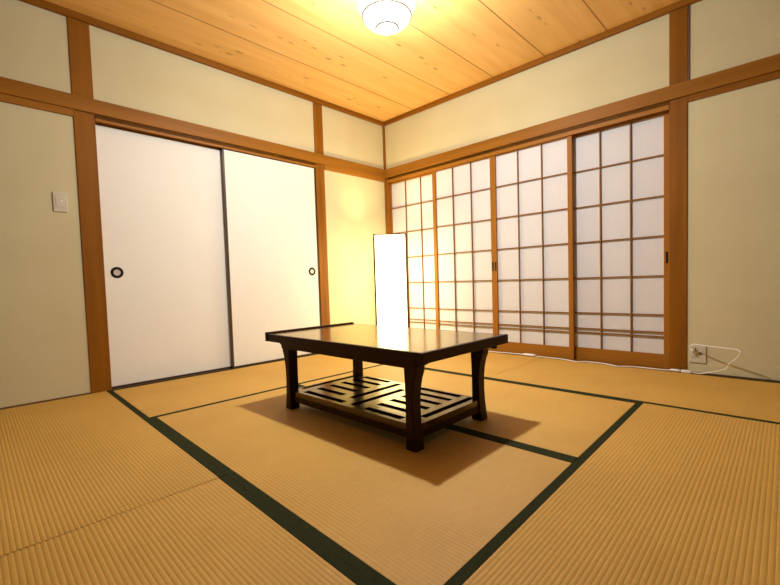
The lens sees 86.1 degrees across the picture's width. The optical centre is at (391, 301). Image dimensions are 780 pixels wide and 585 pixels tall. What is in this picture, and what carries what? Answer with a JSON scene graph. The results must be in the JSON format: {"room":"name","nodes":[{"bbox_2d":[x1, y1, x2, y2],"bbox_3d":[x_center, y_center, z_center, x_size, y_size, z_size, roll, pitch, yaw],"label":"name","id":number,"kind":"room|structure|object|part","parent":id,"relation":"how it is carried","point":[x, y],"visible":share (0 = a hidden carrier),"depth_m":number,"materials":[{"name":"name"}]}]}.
{"room":"traditional dwelling","nodes":[
{"label":"traditional dwelling","id":0,"kind":"room"},
{"bbox_2d":[0,0,385,407],"bbox_3d":[-1.822,-0.601,2.987,0.200,2.475,4.900,1,4,44],"label":"wall","id":1,"kind":"structure","parent":0,"point":[44,353],"depth_m":2.64,"materials":[{"name":"beige paint"}]},
{"bbox_2d":[0,93,72,116],"bbox_3d":[-2.740,-1.131,1.885,0.024,0.043,2.101,1,4,44],"label":"trim","id":2,"kind":"structure","parent":1,"relation":"attached to","point":[6,98],"depth_m":2.50,"materials":[{"name":"brown wood"}]},
{"bbox_2d":[0,392,90,409],"bbox_3d":[-2.690,0.679,1.976,0.024,0.058,2.101,1,4,44],"label":"trim","id":3,"kind":"structure","parent":1,"relation":"attached to","point":[89,392],"depth_m":2.55,"materials":[{"name":"brown wood"}]},
{"bbox_2d":[52,192,67,211],"bbox_3d":[-2.054,-0.616,2.593,0.013,0.120,0.072,1,4,44],"label":"light switch","id":4,"kind":"object","parent":1,"relation":"attached to","point":[60,204],"visible":1,"depth_m":2.59,"materials":[{"name":"beige plastic"}]},
{"bbox_2d":[67,17,111,393],"bbox_3d":[-1.988,-0.587,2.742,0.113,2.470,0.114,1,4,44],"label":"wooden pillar","id":5,"kind":"structure","parent":1,"relation":"attached to","point":[78,31],"depth_m":2.70,"materials":[{"name":"brown wood"}]},
{"bbox_2d":[95,123,231,387],"bbox_3d":[-1.635,-0.318,3.108,0.028,1.772,0.868,1,4,44],"label":"sliding door","id":6,"kind":"structure","parent":1,"relation":"in","point":[162,204],"depth_m":3.05,"materials":[{"name":"paper"}]},
{"bbox_3d":[-1.870,-0.197,2.850,0.006,0.077,0.077,1,4,44],"label":"finger pull","id":7,"kind":"part","parent":6,"relation":"part of","materials":[{"name":"black metal"}]},
{"bbox_3d":[-1.870,-0.197,2.851,0.001,0.041,0.041,1,4,44],"label":"finger pull dish","id":8,"kind":"part","parent":6,"relation":"part of","materials":[{"name":"silver metal"}]},
{"bbox_2d":[0,76,384,177],"bbox_3d":[-1.770,-1.275,2.885,0.042,0.092,4.900,1,4,44],"label":"trim","id":9,"kind":"structure","parent":1,"relation":"attached to","point":[8,86],"depth_m":2.99,"materials":[{"name":"brown wood"}]},
{"bbox_2d":[18,0,383,125],"bbox_3d":[-1.777,-1.816,2.857,0.040,0.040,4.910,1,4,44],"label":"trim","id":10,"kind":"structure","parent":1,"relation":"attached to","point":[42,4],"depth_m":3.08,"materials":[{"name":"brown wood"}]},
{"bbox_2d":[95,114,315,167],"bbox_3d":[-1.359,-1.243,3.375,0.112,0.043,1.740,1,4,44],"label":"trim","id":11,"kind":"structure","parent":1,"relation":"attached to","point":[99,119],"depth_m":3.13,"materials":[{"name":"brown wood"}]},
{"bbox_2d":[112,354,312,389],"bbox_3d":[-1.306,0.570,3.463,0.104,0.052,1.740,1,4,44],"label":"trim","id":12,"kind":"structure","parent":1,"relation":"attached to","point":[310,354],"depth_m":3.15,"materials":[{"name":"brown paint"}]},
{"bbox_2d":[221,148,320,367],"bbox_3d":[-1.016,-0.365,3.697,0.028,1.772,0.895,1,4,44],"label":"sliding door","id":13,"kind":"structure","parent":1,"relation":"in","point":[270,209],"depth_m":3.62,"materials":[{"name":"paper"}]},
{"bbox_2d":[313,102,329,325],"bbox_3d":[-0.704,-0.689,4.068,0.113,2.470,0.102,1,4,44],"label":"trim","id":14,"kind":"structure","parent":1,"relation":"attached to","point":[317,108],"depth_m":4.02,"materials":[{"name":"brown wood"}]},
{"bbox_2d":[324,165,384,181],"bbox_3d":[-0.366,-1.319,4.339,0.024,0.043,0.827,1,4,44],"label":"trim","id":15,"kind":"structure","parent":1,"relation":"attached to","point":[329,168],"depth_m":4.30,"materials":[{"name":"brown wood"}]},
{"bbox_2d":[382,126,385,169],"bbox_3d":[-0.078,-1.691,4.631,0.040,0.470,0.040,1,4,44],"label":"trim","id":16,"kind":"structure","parent":1,"relation":"attached to","point":[383,127],"depth_m":4.61,"materials":[{"name":"brown wood"}]},
{"bbox_2d":[45,0,679,121],"bbox_3d":[-0.029,-1.838,1.226,5.000,0.050,5.000,1,4,44],"label":"ceiling","id":17,"kind":"structure","parent":0,"point":[468,28],"depth_m":2.98,"materials":[{"name":"brown wood"}]},
{"bbox_2d":[151,0,606,109],"bbox_3d":[0.031,-1.808,1.101,4.146,0.002,4.900,1,4,44],"label":"trim","id":18,"kind":"structure","parent":17,"relation":"attached to","point":[151,0],"depth_m":3.00,"materials":[{"name":"brown wood"}]},
{"bbox_2d":[355,0,416,35],"bbox_3d":[-0.029,-1.705,2.372,0.349,0.322,0.349,1,4,44],"label":"ceiling light","id":19,"kind":"object","parent":17,"relation":"attached to","point":[382,17],"visible":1,"depth_m":2.31,"materials":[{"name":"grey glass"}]},
{"bbox_2d":[384,0,779,380],"bbox_3d":[1.748,-0.712,3.009,4.900,2.475,0.100,1,4,44],"label":"wall","id":20,"kind":"structure","parent":0,"point":[733,169],"depth_m":2.66,"materials":[{"name":"beige paint"}]},
{"bbox_2d":[384,178,391,233],"bbox_3d":[-0.035,-0.435,4.698,0.096,1.863,0.050,1,4,44],"label":"trim","id":21,"kind":"structure","parent":20,"relation":"attached to","point":[387,189],"depth_m":4.63,"materials":[{"name":"brown wood"}]},
{"bbox_2d":[387,101,668,182],"bbox_3d":[0.942,-1.325,3.733,2.629,0.056,0.112,1,4,44],"label":"trim","id":22,"kind":"structure","parent":20,"relation":"attached to","point":[663,107],"depth_m":3.33,"materials":[{"name":"brown wood"}]},
{"bbox_2d":[384,0,701,125],"bbox_3d":[1.679,-1.924,2.898,4.870,0.040,0.040,1,4,44],"label":"trim","id":23,"kind":"structure","parent":20,"relation":"attached to","point":[666,10],"depth_m":3.25,"materials":[{"name":"brown wood"}]},
{"bbox_2d":[495,351,666,368],"bbox_3d":[0.999,0.482,3.821,2.629,0.052,0.106,1,4,44],"label":"trim","id":24,"kind":"structure","parent":20,"relation":"attached to","point":[495,351],"depth_m":3.11,"materials":[{"name":"brown wood"}]},
{"bbox_2d":[390,173,435,328],"bbox_3d":[0.256,-0.442,4.475,0.700,1.775,0.030,1,4,44],"label":"screen","id":25,"kind":"object","parent":24,"relation":"on","point":[412,198],"visible":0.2,"depth_m":4.44,"materials":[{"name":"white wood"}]},
{"bbox_3d":[0.230,-1.315,4.434,0.634,0.028,0.028,1,4,44],"label":"rail","id":26,"kind":"part","parent":25,"relation":"part of","materials":[{"name":"brown wood"}]},
{"bbox_2d":[432,156,495,350],"bbox_3d":[0.690,-0.434,4.007,0.683,1.775,0.032,1,4,44],"label":"screen","id":27,"kind":"object","parent":24,"relation":"on","point":[463,220],"visible":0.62,"depth_m":3.99,"materials":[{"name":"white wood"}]},
{"bbox_3d":[0.666,-1.306,3.964,0.619,0.028,0.028,1,4,44],"label":"rail","id":28,"kind":"part","parent":27,"relation":"part of","materials":[{"name":"brown wood"}]},
{"bbox_2d":[492,135,574,359],"bbox_3d":[1.184,-0.426,3.529,0.692,1.775,0.032,1,4,44],"label":"screen","id":29,"kind":"object","parent":24,"relation":"on","point":[533,195],"visible":0.87,"depth_m":3.50,"materials":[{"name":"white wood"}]},
{"bbox_3d":[1.155,-1.299,3.491,0.630,0.028,0.028,1,4,44],"label":"rail","id":30,"kind":"part","parent":29,"relation":"part of","materials":[{"name":"brown wood"}]},
{"bbox_3d":[1.207,0.411,3.572,0.630,0.097,0.028,1,4,44],"label":"rail","id":31,"kind":"part","parent":29,"relation":"part of","materials":[{"name":"brown wood"}]},
{"bbox_2d":[573,112,668,368],"bbox_3d":[1.670,-0.422,3.107,0.687,1.775,0.032,1,4,44],"label":"screen","id":32,"kind":"object","parent":24,"relation":"on","point":[621,171],"visible":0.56,"depth_m":3.08,"materials":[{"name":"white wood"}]},
{"bbox_3d":[1.643,-1.294,3.068,0.617,0.028,0.028,1,4,44],"label":"rail","id":33,"kind":"part","parent":32,"relation":"part of","materials":[{"name":"brown wood"}]},
{"bbox_3d":[1.695,0.416,3.148,0.617,0.097,0.028,1,4,44],"label":"rail","id":34,"kind":"part","parent":32,"relation":"part of","materials":[{"name":"brown wood"}]},
{"bbox_2d":[385,53,779,177],"bbox_3d":[1.699,-1.384,2.933,4.878,0.092,0.042,1,4,44],"label":"trim","id":35,"kind":"structure","parent":20,"relation":"attached to","point":[770,64],"depth_m":3.00,"materials":[{"name":"brown wood"}]},
{"bbox_2d":[669,6,687,371],"bbox_3d":[1.944,-0.711,2.816,0.101,2.470,0.113,1,4,44],"label":"wooden pillar","id":36,"kind":"structure","parent":20,"relation":"attached to","point":[678,19],"depth_m":2.77,"materials":[{"name":"brown wood"}]},
{"bbox_2d":[688,5,689,79],"bbox_3d":[1.926,-1.665,2.702,0.011,0.476,0.026,1,4,44],"label":"trim","id":37,"kind":"structure","parent":20,"relation":"attached to","point":[688,5],"depth_m":2.69,"materials":[{"name":"brown wood"}]},
{"bbox_2d":[689,344,705,362],"bbox_3d":[2.017,0.345,2.751,0.092,0.120,0.012,1,4,44],"label":"wall outlet","id":38,"kind":"object","parent":20,"relation":"attached to","point":[699,355],"visible":0.94,"depth_m":2.75,"materials":[{"name":"beige plastic"}]},
{"bbox_2d":[687,70,779,101],"bbox_3d":[2.693,-1.304,1.980,2.124,0.041,0.022,1,4,44],"label":"trim","id":39,"kind":"structure","parent":20,"relation":"attached to","point":[774,75],"depth_m":2.54,"materials":[{"name":"brown wood"}]},
{"bbox_2d":[696,372,779,381],"bbox_3d":[2.753,0.507,2.071,2.124,0.058,0.024,1,4,44],"label":"trim","id":40,"kind":"structure","parent":20,"relation":"attached to","point":[696,372],"depth_m":2.60,"materials":[{"name":"brown wood"}]},
{"bbox_3d":[0.047,0.699,1.487,5.200,0.095,5.200,1,4,44],"label":"floor","id":41,"kind":"structure","parent":0,"visible":0},
{"bbox_2d":[0,390,226,556],"bbox_3d":[-1.544,0.655,1.817,1.837,0.050,0.956,1,4,44],"label":"mat","id":42,"kind":"object","parent":41,"relation":"on","point":[67,465],"visible":1,"depth_m":1.59,"materials":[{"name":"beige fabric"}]},
{"bbox_2d":[0,475,375,584],"bbox_3d":[-0.251,0.675,0.533,1.799,0.050,0.907,1,4,44],"label":"mat","id":43,"kind":"object","parent":41,"relation":"on","point":[217,531],"visible":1,"depth_m":1.06,"materials":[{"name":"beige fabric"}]},
{"bbox_2d":[112,354,381,418],"bbox_3d":[-0.946,0.576,3.108,0.903,0.050,1.777,1,4,44],"label":"mat","id":44,"kind":"object","parent":41,"relation":"on","point":[167,397],"visible":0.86,"depth_m":2.86,"materials":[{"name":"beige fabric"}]},
{"bbox_2d":[152,386,574,584],"bbox_3d":[-0.294,0.617,1.810,1.834,0.050,0.917,1,4,44],"label":"mat","id":45,"kind":"object","parent":41,"relation":"on","point":[397,515],"visible":0.91,"depth_m":1.42,"materials":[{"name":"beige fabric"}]},
{"bbox_2d":[265,322,507,452],"bbox_3d":[-0.068,0.364,2.179,1.145,0.406,0.640,1,4,44],"label":"table","id":46,"kind":"object","parent":45,"relation":"on","point":[412,411],"visible":1,"depth_m":1.96,"materials":[{"name":"brown wood"}]},
{"bbox_3d":[-0.555,0.394,2.273,0.102,0.368,0.054,1,4,44],"label":"leg","id":47,"kind":"part","parent":46,"relation":"part of","materials":[{"name":"brown wood"}]},
{"bbox_3d":[-0.478,0.180,2.562,0.020,0.050,0.640,1,4,44],"label":"rail","id":48,"kind":"part","parent":46,"relation":"part of","materials":[{"name":"brown wood"}]},
{"bbox_3d":[-0.219,0.526,1.961,0.821,0.032,0.022,1,4,44],"label":"shelf rail","id":49,"kind":"part","parent":46,"relation":"part of","materials":[{"name":"brown wood"}]},
{"bbox_3d":[-0.228,0.368,2.611,0.102,0.368,0.054,1,4,44],"label":"leg","id":50,"kind":"part","parent":46,"relation":"part of","materials":[{"name":"brown wood"}]},
{"bbox_2d":[293,375,477,429],"bbox_3d":[-0.058,0.485,2.126,0.896,0.026,0.486,1,4,44],"label":"shelf","id":51,"kind":"object","parent":46,"relation":"attached to","point":[377,401],"depth_m":2.01,"materials":[{"name":"brown wood"}]},
{"bbox_3d":[0.106,0.404,1.634,0.102,0.368,0.054,1,4,44],"label":"leg","id":52,"kind":"part","parent":46,"relation":"part of","materials":[{"name":"brown wood"}]},
{"bbox_3d":[0.263,0.518,1.819,0.014,0.032,0.421,1,4,44],"label":"shelf rail","id":53,"kind":"part","parent":46,"relation":"part of","materials":[{"name":"brown wood"}]},
{"bbox_3d":[0.331,0.196,1.780,0.020,0.042,0.640,1,4,44],"label":"rail","id":54,"kind":"part","parent":46,"relation":"part of","materials":[{"name":"brown wood"}]},
{"bbox_3d":[0.433,0.378,1.972,0.102,0.368,0.054,1,4,44],"label":"leg","id":55,"kind":"part","parent":46,"relation":"part of","materials":[{"name":"brown wood"}]},
{"bbox_2d":[298,365,635,459],"bbox_3d":[0.333,0.566,2.474,1.811,0.050,0.911,1,4,44],"label":"mat","id":56,"kind":"object","parent":41,"relation":"on","point":[563,423],"visible":0.58,"depth_m":2.07,"materials":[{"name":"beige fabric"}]},
{"bbox_2d":[425,352,542,377],"bbox_3d":[0.312,0.506,3.770,1.787,0.050,0.923,1,4,44],"label":"mat","id":57,"kind":"object","parent":41,"relation":"on","point":[496,363],"visible":0.41,"depth_m":3.30,"materials":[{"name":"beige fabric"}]},
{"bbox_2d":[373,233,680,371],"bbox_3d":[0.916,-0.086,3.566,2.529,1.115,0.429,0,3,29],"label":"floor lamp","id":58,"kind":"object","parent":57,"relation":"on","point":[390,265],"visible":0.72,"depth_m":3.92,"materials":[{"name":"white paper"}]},
{"bbox_3d":[-0.161,-0.084,4.214,0.013,1.115,0.013,-2,3,-3],"label":"post","id":59,"kind":"part","parent":58,"relation":"part of","materials":[{"name":"brown wood"}]},
{"bbox_3d":[-0.146,-0.070,3.916,0.013,1.115,0.013,-2,3,-3],"label":"post","id":60,"kind":"part","parent":58,"relation":"part of","materials":[{"name":"wood"}]},
{"bbox_3d":[-0.005,-0.114,4.071,0.280,1.030,0.280,-2,3,-3],"label":"lamp shade","id":61,"kind":"part","parent":58,"relation":"part of","materials":[{"name":"white paper"}]},
{"bbox_3d":[0.153,-0.080,3.931,0.013,1.115,0.013,-2,3,-3],"label":"post","id":62,"kind":"part","parent":58,"relation":"part of","materials":[{"name":"brown wood"}]},
{"bbox_3d":[1.096,0.455,3.532,2.131,0.023,0.240,0,3,35],"label":"power cord","id":63,"kind":"part","parent":58,"relation":"part of","materials":[{"name":"white plastic"}]},
{"bbox_2d":[445,402,779,584],"bbox_3d":[0.983,0.607,1.192,0.946,0.050,1.849,1,4,44],"label":"mat","id":64,"kind":"object","parent":41,"relation":"on","point":[665,495],"visible":1,"depth_m":1.16,"materials":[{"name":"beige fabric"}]},
{"bbox_2d":[487,358,779,423],"bbox_3d":[1.622,0.525,2.504,1.849,0.050,0.923,1,4,44],"label":"mat","id":65,"kind":"object","parent":41,"relation":"on","point":[750,399],"visible":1,"depth_m":2.47,"materials":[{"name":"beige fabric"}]},
{"bbox_2d":[681,344,740,373],"bbox_3d":[2.030,0.378,2.652,0.054,0.202,0.338,-3,3,-27],"label":"extension cord","id":66,"kind":"object","parent":65,"relation":"on","point":[692,348],"visible":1,"depth_m":2.65,"materials":[{"name":"white plastic"}]},
{"bbox_2d":[681,370,691,372],"bbox_3d":[1.961,0.466,2.776,0.060,0.018,0.019,1,4,44],"label":"socket","id":67,"kind":"object","parent":66,"relation":"attached to","point":[683,371],"depth_m":2.77,"materials":[{"name":"white plastic"}]}
]}

